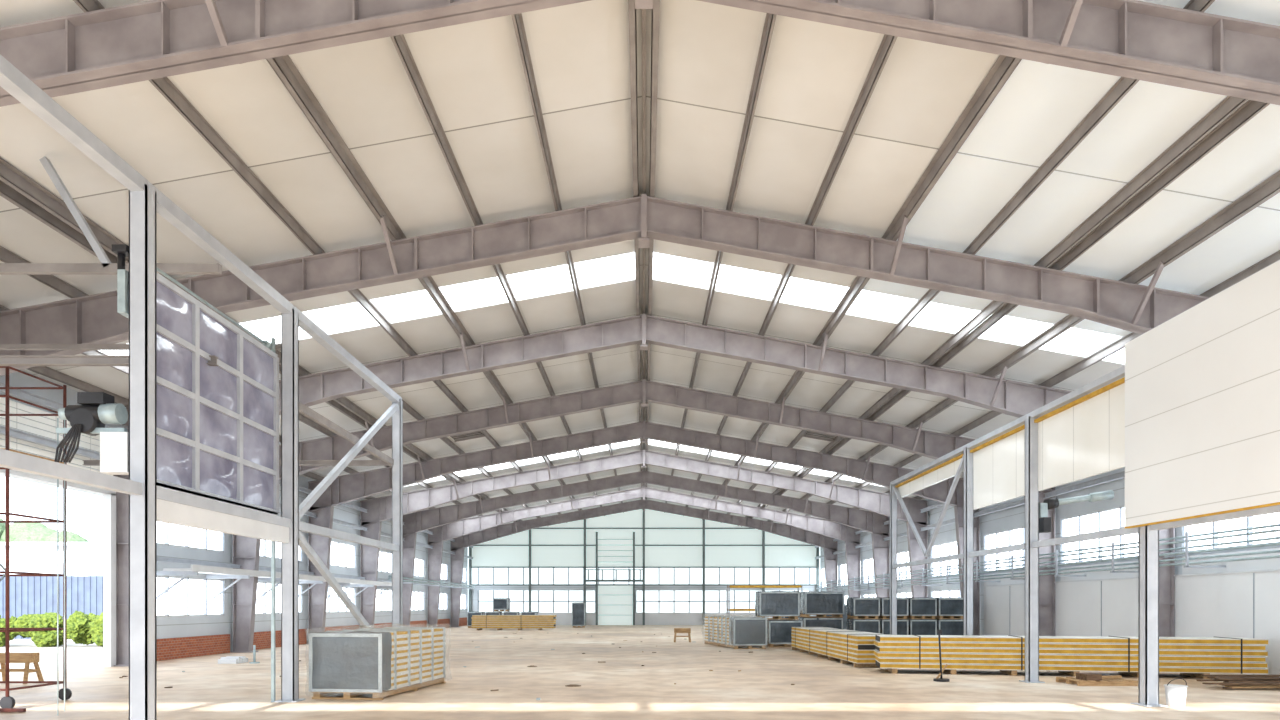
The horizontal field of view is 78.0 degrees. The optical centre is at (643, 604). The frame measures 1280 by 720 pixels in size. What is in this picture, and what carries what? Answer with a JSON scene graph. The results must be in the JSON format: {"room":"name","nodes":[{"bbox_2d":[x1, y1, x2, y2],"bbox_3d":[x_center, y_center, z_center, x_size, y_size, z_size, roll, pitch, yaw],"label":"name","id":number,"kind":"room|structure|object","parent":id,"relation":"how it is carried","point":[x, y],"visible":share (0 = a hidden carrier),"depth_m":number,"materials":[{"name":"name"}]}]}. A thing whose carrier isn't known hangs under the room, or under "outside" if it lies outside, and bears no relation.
{"room":"warehouse interior","nodes":[
{"label":"warehouse interior","id":0,"kind":"room"},
{"bbox_2d":[0,397,112,475],"bbox_3d":[-13.725,-3.765,17.850,0.050,1.330,5.100,0,0,0],"label":"window","id":1,"kind":"structure","parent":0,"point":[25,409],"depth_m":17.87,"materials":[{"name":"white glass"}]},
{"bbox_2d":[0,370,467,651],"bbox_3d":[-14.100,-1.840,29.900,0.200,6.880,65.800,0,0,0],"label":"wall","id":2,"kind":"structure","parent":0,"point":[168,626],"depth_m":28.86,"materials":[{"name":"white paint"}]},
{"bbox_2d":[0,469,115,666],"bbox_3d":[-13.900,-0.725,17.900,0.200,4.650,5.500,0,0,0],"label":"door frame","id":3,"kind":"structure","parent":2,"relation":"in","point":[109,497],"depth_m":20.45,"materials":[{"name":"white metal"}]},
{"bbox_2d":[157,521,464,614],"bbox_3d":[-14.130,-1.275,41.800,0.020,3.250,41.100,0,0,0],"label":"window","id":4,"kind":"structure","parent":2,"relation":"in","point":[176,532],"depth_m":25.91,"materials":[{"name":"white glass"}]},
{"bbox_2d":[157,617,466,660],"bbox_3d":[-13.939,1.290,41.800,0.118,0.620,41.400,0,0,0],"label":"baseboard","id":5,"kind":"structure","parent":2,"relation":"attached to","point":[182,647],"depth_m":25.71,"materials":[{"name":"red brick"}]},
{"bbox_2d":[0,0,1124,524],"bbox_3d":[0.000,-6.588,30.050,28.600,2.714,66.100,0,0,0],"label":"ceiling","id":6,"kind":"structure","parent":0,"point":[472,74],"depth_m":12.98,"materials":[{"name":"white paint"}]},
{"bbox_2d":[451,431,484,441],"bbox_3d":[-6.790,-6.513,30.100,1.180,0.312,1.480,0,0,0],"label":"ceiling vent","id":7,"kind":"object","parent":6,"relation":"in","point":[472,435],"visible":0.46,"depth_m":30.54,"materials":[{"name":"grey metal"}]},
{"bbox_2d":[100,252,1124,480],"bbox_3d":[0.000,-6.771,33.900,24.280,2.183,32.940,0,0,0],"label":"glazing","id":8,"kind":"object","parent":6,"relation":"attached to","point":[617,267],"visible":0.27,"depth_m":18.19,"materials":[{"name":"white glass"}]},
{"bbox_2d":[803,431,836,441],"bbox_3d":[6.790,-6.513,30.100,1.180,0.312,1.480,0,0,0],"label":"ceiling panel","id":9,"kind":"object","parent":6,"relation":"in","point":[815,435],"visible":0.46,"depth_m":30.54,"materials":[{"name":"grey metal"}]},
{"bbox_2d":[0,625,1279,719],"bbox_3d":[0.000,1.700,30.050,28.400,0.200,66.100,0,0,0],"label":"floor","id":10,"kind":"structure","parent":0,"point":[614,683],"depth_m":14.78,"materials":[{"name":"concrete"}]},
{"bbox_2d":[0,652,43,683],"bbox_3d":[-12.900,1.294,16.200,0.836,0.628,0.514,0,0,0],"label":"trestle","id":11,"kind":"object","parent":10,"relation":"on","point":[27,658],"visible":0.84,"depth_m":16.11,"materials":[{"name":"brown wood"}]},
{"bbox_2d":[0,366,71,711],"bbox_3d":[-10.375,-1.051,12.553,2.250,5.298,1.555,0,0,0],"label":"scaffold tower","id":12,"kind":"object","parent":10,"relation":"on","point":[7,703],"visible":0.74,"depth_m":12.50,"materials":[{"name":"red metal"}]},
{"bbox_2d":[0,54,402,719],"bbox_3d":[-9.660,-2.312,8.190,7.880,7.823,21.780,0,0,0],"label":"frame","id":13,"kind":"object","parent":10,"relation":"on","point":[145,200],"visible":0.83,"depth_m":10.18,"materials":[{"name":"grey metal"}]},
{"bbox_2d":[157,267,274,701],"bbox_3d":[-6.152,-1.400,11.235,0.135,6.000,3.620,0,0,0],"label":"guide","id":14,"kind":"object","parent":13,"relation":"attached to","point":[266,343],"visible":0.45,"depth_m":13.00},
{"bbox_2d":[54,244,128,715],"bbox_3d":[-6.469,-1.450,9.284,0.878,5.500,0.272,0,0,0],"label":"motor","id":15,"kind":"object","parent":14,"relation":"attached to","point":[96,409],"visible":0.98,"depth_m":9.22,"materials":[{"name":"white paint"}]},
{"bbox_2d":[157,273,278,515],"bbox_3d":[-6.060,-2.760,11.250,0.064,2.720,3.600,0,0,0],"label":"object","id":16,"kind":"structure","parent":14,"relation":"attached to","point":[218,426],"depth_m":11.09,"materials":[{"name":"grey glass"}]},
{"bbox_2d":[218,645,259,663],"bbox_3d":[-11.100,1.350,21.830,1.000,0.500,0.660,0,0,0],"label":"pipe stub","id":17,"kind":"object","parent":10,"relation":"on","point":[228,659],"visible":1,"depth_m":21.64,"materials":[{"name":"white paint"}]},
{"bbox_2d":[309,627,446,699],"bbox_3d":[-4.861,0.978,14.822,1.484,1.244,3.164,0,0,7],"label":"pack","id":18,"kind":"object","parent":10,"relation":"on","point":[386,661],"visible":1,"depth_m":13.40,"materials":[{"name":"metal"}]},
{"bbox_2d":[119,633,794,699],"bbox_3d":[0.329,1.588,30.077,24.630,0.020,34.782,0,0,0],"label":"debris","id":19,"kind":"object","parent":10,"relation":"on","point":[577,633],"visible":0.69,"depth_m":17.62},
{"bbox_2d":[467,612,484,627],"bbox_3d":[-11.799,1.027,55.597,1.044,1.146,1.238,0,0,0],"label":"crate","id":20,"kind":"object","parent":10,"relation":"on","point":[469,614],"visible":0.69,"depth_m":55.00,"materials":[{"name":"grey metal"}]},
{"bbox_2d":[485,612,502,614],"bbox_3d":[-10.550,1.032,55.598,1.043,1.136,1.233,0,0,0],"label":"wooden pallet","id":21,"kind":"object","parent":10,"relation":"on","point":[486,613],"visible":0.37,"depth_m":55.00,"materials":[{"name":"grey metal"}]},
{"bbox_2d":[493,598,510,610],"bbox_3d":[-9.997,-0.023,55.598,1.032,0.946,1.226,0,0,0],"label":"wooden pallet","id":22,"kind":"object","parent":21,"relation":"on","point":[501,604],"visible":1,"depth_m":55.00,"materials":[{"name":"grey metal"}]},
{"bbox_2d":[503,612,519,614],"bbox_3d":[-9.298,1.033,55.599,1.051,1.134,1.243,0,0,0],"label":"crate","id":23,"kind":"object","parent":10,"relation":"on","point":[504,613],"visible":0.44,"depth_m":55.00,"materials":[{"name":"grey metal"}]},
{"bbox_2d":[471,615,555,629],"bbox_3d":[-8.301,1.118,50.600,5.258,0.964,1.212,0,0,0],"label":"stack","id":24,"kind":"object","parent":10,"relation":"on","point":[479,622],"visible":1,"depth_m":50.00,"materials":[{"name":"wood"}]},
{"bbox_2d":[521,612,537,614],"bbox_3d":[-8.054,1.032,55.600,1.044,1.137,1.246,0,0,0],"label":"crate","id":25,"kind":"object","parent":10,"relation":"on","point":[522,613],"visible":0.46,"depth_m":55.00,"materials":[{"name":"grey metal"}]},
{"bbox_2d":[565,684,580,686],"bbox_3d":[-1.400,1.585,15.600,0.320,0.030,0.320,0,0,0],"label":"drain cover","id":26,"kind":"object","parent":10,"relation":"on","point":[570,685],"visible":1,"depth_m":15.52,"materials":[{"name":"grey metal"}]},
{"bbox_2d":[572,602,585,627],"bbox_3d":[-4.653,0.705,56.449,0.949,1.790,0.949,0,0,0],"label":"crate","id":27,"kind":"object","parent":10,"relation":"on","point":[578,609],"visible":1,"depth_m":56.00,"materials":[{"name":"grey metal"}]},
{"bbox_2d":[0,194,1209,375],"bbox_3d":[0.000,-3.000,14.800,27.800,9.200,1.948,0,0,0],"label":"roof beam","id":28,"kind":"structure","parent":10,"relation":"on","point":[1135,308],"depth_m":14.79,"materials":[{"name":"metal"}]},
{"bbox_2d":[816,524,1279,591],"bbox_3d":[13.490,-1.325,34.500,0.980,0.850,51.000,0,0,0],"label":"railing","id":29,"kind":"object","parent":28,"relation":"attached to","point":[1187,536],"depth_m":22.34,"materials":[{"name":"grey metal"}]},
{"bbox_2d":[0,0,1279,106],"bbox_3d":[0.000,-3.000,8.800,27.800,9.200,1.948,0,0,0],"label":"roof beam","id":30,"kind":"structure","parent":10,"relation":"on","point":[153,39],"depth_m":8.79,"materials":[{"name":"metal"}]},
{"bbox_2d":[230,379,1054,652],"bbox_3d":[0.000,-3.000,26.800,27.800,9.200,1.948,0,0,0],"label":"frame","id":31,"kind":"object","parent":10,"relation":"on","point":[934,445],"visible":0.74,"depth_m":26.79,"materials":[{"name":"paint"}]},
{"bbox_2d":[307,421,979,643],"bbox_3d":[0.000,-3.000,32.800,27.800,9.200,1.948,0,0,0],"label":"frame","id":32,"kind":"object","parent":10,"relation":"on","point":[355,486],"visible":0.8,"depth_m":32.78,"materials":[{"name":"paint"}]},
{"bbox_2d":[157,565,391,601],"bbox_3d":[-13.265,-0.600,31.000,1.370,1.040,18.000,0,0,0],"label":"cable tray","id":33,"kind":"object","parent":32,"relation":"attached to","point":[223,573],"visible":0.66,"depth_m":25.19,"materials":[{"name":"white paint"}]},
{"bbox_2d":[113,314,1174,666],"bbox_3d":[0.000,-3.000,20.800,27.800,9.200,1.948,0,0,0],"label":"frame","id":34,"kind":"object","parent":10,"relation":"on","point":[1013,398],"visible":0.59,"depth_m":20.79,"materials":[{"name":"paint"}]},
{"bbox_2d":[360,449,927,628],"bbox_3d":[0.000,-3.000,38.800,27.800,9.200,1.948,0,0,0],"label":"frame","id":35,"kind":"object","parent":10,"relation":"on","point":[379,510],"visible":0.88,"depth_m":38.79,"materials":[{"name":"paint"}]},
{"bbox_2d":[428,486,859,626],"bbox_3d":[0.000,-3.000,50.800,27.800,9.200,1.948,0,0,0],"label":"frame","id":36,"kind":"object","parent":10,"relation":"on","point":[463,527],"visible":0.8,"depth_m":50.79,"materials":[{"name":"paint"}]},
{"bbox_2d":[450,499,837,626],"bbox_3d":[0.000,-3.000,56.800,27.800,9.200,1.948,0,0,0],"label":"frame","id":37,"kind":"object","parent":10,"relation":"on","point":[456,561],"visible":0.79,"depth_m":56.78,"materials":[{"name":"paint"}]},
{"bbox_2d":[403,470,889,626],"bbox_3d":[0.000,-3.000,44.800,27.800,9.200,1.948,0,0,0],"label":"frame","id":38,"kind":"object","parent":10,"relation":"on","point":[423,520],"visible":0.83,"depth_m":44.79,"materials":[{"name":"paint"}]},
{"bbox_2d":[674,628,690,641],"bbox_3d":[1.650,1.304,34.000,0.736,0.608,0.514,0,0,0],"label":"trestle","id":39,"kind":"object","parent":10,"relation":"on","point":[676,630],"visible":0.96,"depth_m":33.86,"materials":[{"name":"brown wood"}]},
{"bbox_2d":[704,616,766,648],"bbox_3d":[3.483,0.979,30.864,1.456,1.242,4.574,0,0,-10],"label":"pack","id":40,"kind":"object","parent":10,"relation":"on","point":[733,632],"visible":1,"depth_m":28.80,"materials":[{"name":"metal"}]},
{"bbox_2d":[726,585,802,615],"bbox_3d":[8.000,0.150,52.600,4.900,2.900,1.300,0,0,0],"label":"storage rack","id":41,"kind":"object","parent":10,"relation":"on","point":[728,587],"visible":0.62,"depth_m":51.96,"materials":[{"name":"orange metal"}]},
{"bbox_2d":[766,619,802,646],"bbox_3d":[5.347,1.076,30.451,1.285,1.048,1.343,0,0,0],"label":"crate","id":42,"kind":"object","parent":10,"relation":"on","point":[779,632],"visible":0.59,"depth_m":29.80,"materials":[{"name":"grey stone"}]},
{"bbox_2d":[755,591,799,618],"bbox_3d":[5.152,0.006,30.651,1.552,1.088,1.338,0,0,0],"label":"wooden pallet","id":43,"kind":"object","parent":42,"relation":"on","point":[775,604],"visible":0.99,"depth_m":30.00,"materials":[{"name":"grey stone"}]},
{"bbox_2d":[798,617,842,628],"bbox_3d":[7.497,1.056,33.700,1.633,1.087,1.442,0,0,0],"label":"crate","id":44,"kind":"object","parent":10,"relation":"on","point":[830,622],"visible":0.47,"depth_m":33.00,"materials":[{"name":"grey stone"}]},
{"bbox_2d":[800,592,843,616],"bbox_3d":[7.546,-0.027,33.701,1.640,1.094,1.442,0,0,0],"label":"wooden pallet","id":45,"kind":"object","parent":44,"relation":"on","point":[820,604],"visible":0.89,"depth_m":33.00,"materials":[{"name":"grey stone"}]},
{"bbox_2d":[826,604,847,629],"bbox_3d":[11.402,0.780,47.746,1.640,1.641,1.541,0,0,0],"label":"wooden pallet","id":46,"kind":"object","parent":10,"relation":"on","point":[845,616],"visible":0.09,"depth_m":47.00,"materials":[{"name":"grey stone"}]},
{"bbox_2d":[791,627,889,666],"bbox_3d":[5.878,1.184,24.091,1.112,0.832,8.252,0,0,-1],"label":"stack","id":47,"kind":"object","parent":10,"relation":"on","point":[857,648],"visible":0.82,"depth_m":22.25,"materials":[{"name":"wood"}]},
{"bbox_2d":[846,619,879,632],"bbox_3d":[9.025,1.079,32.602,1.092,1.041,1.242,0,0,0],"label":"crate","id":48,"kind":"object","parent":10,"relation":"on","point":[867,625],"visible":0.51,"depth_m":32.00,"materials":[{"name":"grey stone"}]},
{"bbox_2d":[846,597,879,618],"bbox_3d":[9.027,0.126,32.602,1.084,0.889,1.236,0,0,0],"label":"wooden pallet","id":49,"kind":"object","parent":48,"relation":"on","point":[857,607],"visible":1,"depth_m":32.01,"materials":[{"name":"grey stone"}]},
{"bbox_2d":[877,619,907,634],"bbox_3d":[10.177,1.079,32.603,1.090,1.041,1.235,0,0,0],"label":"crate","id":50,"kind":"object","parent":10,"relation":"on","point":[902,624],"visible":0.3,"depth_m":32.00,"materials":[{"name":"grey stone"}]},
{"bbox_2d":[878,597,907,618],"bbox_3d":[10.177,0.126,32.600,1.091,0.889,1.231,0,0,0],"label":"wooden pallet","id":51,"kind":"object","parent":50,"relation":"on","point":[902,602],"visible":0.73,"depth_m":32.00,"materials":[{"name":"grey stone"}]},
{"bbox_2d":[907,619,936,634],"bbox_3d":[11.323,1.079,32.602,1.091,1.041,1.245,0,0,0],"label":"crate","id":52,"kind":"object","parent":10,"relation":"on","point":[915,626],"visible":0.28,"depth_m":32.00,"materials":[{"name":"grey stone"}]},
{"bbox_2d":[907,597,936,618],"bbox_3d":[11.323,0.124,32.599,1.092,0.891,1.238,0,0,0],"label":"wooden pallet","id":53,"kind":"object","parent":52,"relation":"on","point":[918,607],"visible":0.77,"depth_m":32.00,"materials":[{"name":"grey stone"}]},
{"bbox_2d":[933,630,949,681],"bbox_3d":[6.250,1.060,16.600,0.320,1.080,0.315,0,0,0],"label":"barrier post","id":54,"kind":"object","parent":10,"relation":"on","point":[937,679],"visible":1,"depth_m":16.58,"materials":[{"name":"black metal"}]},
{"bbox_2d":[934,619,962,634],"bbox_3d":[12.472,1.079,32.598,1.096,1.042,1.236,0,0,0],"label":"crate","id":55,"kind":"object","parent":10,"relation":"on","point":[948,626],"visible":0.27,"depth_m":31.99,"materials":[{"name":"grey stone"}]},
{"bbox_2d":[934,597,962,618],"bbox_3d":[12.471,0.125,32.598,1.092,0.889,1.229,0,0,0],"label":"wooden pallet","id":56,"kind":"object","parent":55,"relation":"on","point":[947,607],"visible":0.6,"depth_m":32.00,"materials":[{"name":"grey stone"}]},
{"bbox_2d":[890,259,1279,706],"bbox_3d":[8.050,-1.375,14.331,0.360,5.950,22.662,0,0,0],"label":"frame","id":57,"kind":"object","parent":10,"relation":"on","point":[1148,535],"visible":0.78,"depth_m":16.30,"materials":[{"name":"grey metal"}]},
{"bbox_2d":[1039,490,1113,532],"bbox_3d":[8.912,-1.935,16.300,1.504,0.869,0.220,0,0,0],"label":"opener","id":58,"kind":"object","parent":57,"relation":"attached to","point":[1044,520],"visible":1,"depth_m":16.24,"materials":[{"name":"grey metal"}]},
{"bbox_2d":[1124,260,1279,527],"bbox_3d":[7.885,-2.755,8.050,0.080,3.010,9.700,0,0,0],"label":"panel","id":59,"kind":"object","parent":57,"relation":"attached to","point":[1202,386],"visible":1,"depth_m":10.99,"materials":[{"name":"metal"}]},
{"bbox_2d":[1056,673,1137,685],"bbox_3d":[9.175,1.490,16.050,1.150,0.220,0.900,0,0,0],"label":"pallet","id":60,"kind":"object","parent":10,"relation":"on","point":[1081,679],"visible":1,"depth_m":15.70,"materials":[{"name":"brown wood"}]},
{"bbox_2d":[1164,678,1187,707],"bbox_3d":[8.380,1.372,12.450,0.320,0.455,0.320,0,0,0],"label":"paint bucket","id":61,"kind":"object","parent":10,"relation":"on","point":[1175,694],"visible":1,"depth_m":12.35,"materials":[{"name":"white plastic"}]},
{"bbox_2d":[1196,675,1279,688],"bbox_3d":[11.938,1.466,15.181,2.607,0.235,0.831,0,0,0],"label":"pile","id":62,"kind":"object","parent":10,"relation":"on","point":[1229,681],"visible":1,"depth_m":15.02,"materials":[{"name":"brown wood"}]},
{"bbox_3d":[0.000,-3.000,2.800,27.800,9.200,1.948,0,0,0],"label":"frame","id":63,"kind":"object","parent":10,"relation":"on","visible":0},
{"bbox_2d":[0,0,1279,529],"bbox_3d":[0.000,-6.477,29.900,27.090,2.606,65.800,0,0,0],"label":"roof","id":64,"kind":"structure","parent":63,"relation":"attached to","point":[16,187],"depth_m":13.04,"materials":[{"name":"grey metal"}]},
{"bbox_2d":[468,509,819,624],"bbox_3d":[0.000,-3.103,62.710,28.000,9.405,0.620,0,0,0],"label":"wall","id":65,"kind":"structure","parent":0,"point":[639,538],"depth_m":62.90,"materials":[{"name":"glass"}]},
{"bbox_2d":[598,586,632,624],"bbox_3d":[-2.275,0.000,62.888,2.750,3.200,0.125,0,0,0],"label":"door","id":66,"kind":"structure","parent":65,"relation":"in","point":[615,603],"depth_m":62.84,"materials":[{"name":"white metal"}]},
{"bbox_2d":[468,567,819,612],"bbox_3d":[0.000,-1.200,62.990,28.000,3.600,0.020,0,0,0],"label":"window","id":67,"kind":"structure","parent":65,"relation":"in","point":[485,574],"depth_m":62.98,"materials":[{"name":"white glass"}]},
{"bbox_2d":[820,467,1279,634],"bbox_3d":[14.100,-1.840,29.900,0.200,6.880,65.800,0,0,0],"label":"wall","id":68,"kind":"structure","parent":0,"point":[1010,519],"depth_m":29.22,"materials":[{"name":"white paint"}]},
{"bbox_2d":[986,569,1279,674],"bbox_3d":[13.930,0.405,22.500,0.140,2.390,19.000,0,0,0],"label":"cladding","id":69,"kind":"object","parent":68,"relation":"attached to","point":[1244,604],"visible":0.67,"depth_m":20.55,"materials":[{"name":"white paint"}]},
{"bbox_2d":[862,0,1279,336],"bbox_3d":[9.050,-6.226,10.100,8.900,1.702,14.600,0,0,0],"label":"roof panel","id":70,"kind":"object","parent":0,"point":[1039,105],"depth_m":12.25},
{"bbox_3d":[0.000,-3.103,-2.925,28.000,9.405,0.150,0,0,0],"label":"wall","id":71,"kind":"structure","parent":0,"visible":0},
{"bbox_2d":[0,383,1279,588],"bbox_3d":[0.000,-2.960,29.900,27.500,3.440,65.800,0,0,0],"label":"beams","id":72,"kind":"structure","parent":71,"relation":"attached to","point":[18,393],"depth_m":24.43,"materials":[{"name":"grey metal"}]},
{"bbox_2d":[157,499,288,542],"bbox_3d":[-5.900,-1.150,11.235,0.080,0.260,3.630,0,0,0],"label":"trim","id":73,"kind":"structure","parent":72,"relation":"attached to","point":[169,512],"depth_m":10.85,"materials":[{"name":"white paint"}]},
{"bbox_2d":[380,575,474,588],"bbox_3d":[-13.350,-1.350,50.000,1.100,0.300,20.000,0,0,0],"label":"pipe","id":74,"kind":"object","parent":72,"relation":"attached to","point":[427,583],"visible":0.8,"depth_m":48.97,"materials":[{"name":"grey metal"}]},
{"bbox_3d":[0.000,1.877,35.000,240.000,0.145,190.000,0,0,0],"label":"ground","id":75,"kind":"structure","parent":0,"visible":0},
{"bbox_2d":[0,518,88,541],"bbox_3d":[-72.783,-5.339,91.916,17.986,11.236,9.196,0,0,0],"label":"tree","id":76,"kind":"object","parent":75,"relation":"on","point":[18,532],"visible":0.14,"depth_m":89.86,"materials":[{"name":"green plant"}]},
{"bbox_2d":[0,542,102,575],"bbox_3d":[-56.000,-1.850,77.000,42.000,7.300,16.000,0,0,0],"label":"neighbouring building","id":77,"kind":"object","parent":75,"relation":"on","point":[83,558],"visible":0.22,"depth_m":70.00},
{"bbox_2d":[0,639,102,677],"bbox_3d":[-29.600,1.717,28.500,30.800,0.174,63.000,0,0,0],"label":"yard","id":78,"kind":"structure","parent":75,"relation":"on","point":[79,656],"depth_m":25.50,"materials":[{"name":"white concrete"}]},
{"bbox_2d":[0,576,102,638],"bbox_3d":[-32.500,0.115,38.080,27.000,3.030,0.160,0,0,0],"label":"fence","id":79,"kind":"object","parent":78,"relation":"on","point":[27,594],"visible":0.2,"depth_m":38.00,"materials":[{"name":"blue metal"}]},
{"bbox_2d":[0,611,102,646],"bbox_3d":[-25.377,0.915,31.199,11.947,1.429,2.479,0,0,0],"label":"hedge","id":80,"kind":"object","parent":78,"relation":"on","point":[82,628],"visible":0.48,"depth_m":30.66,"materials":[{"name":"green plant"}]}
]}

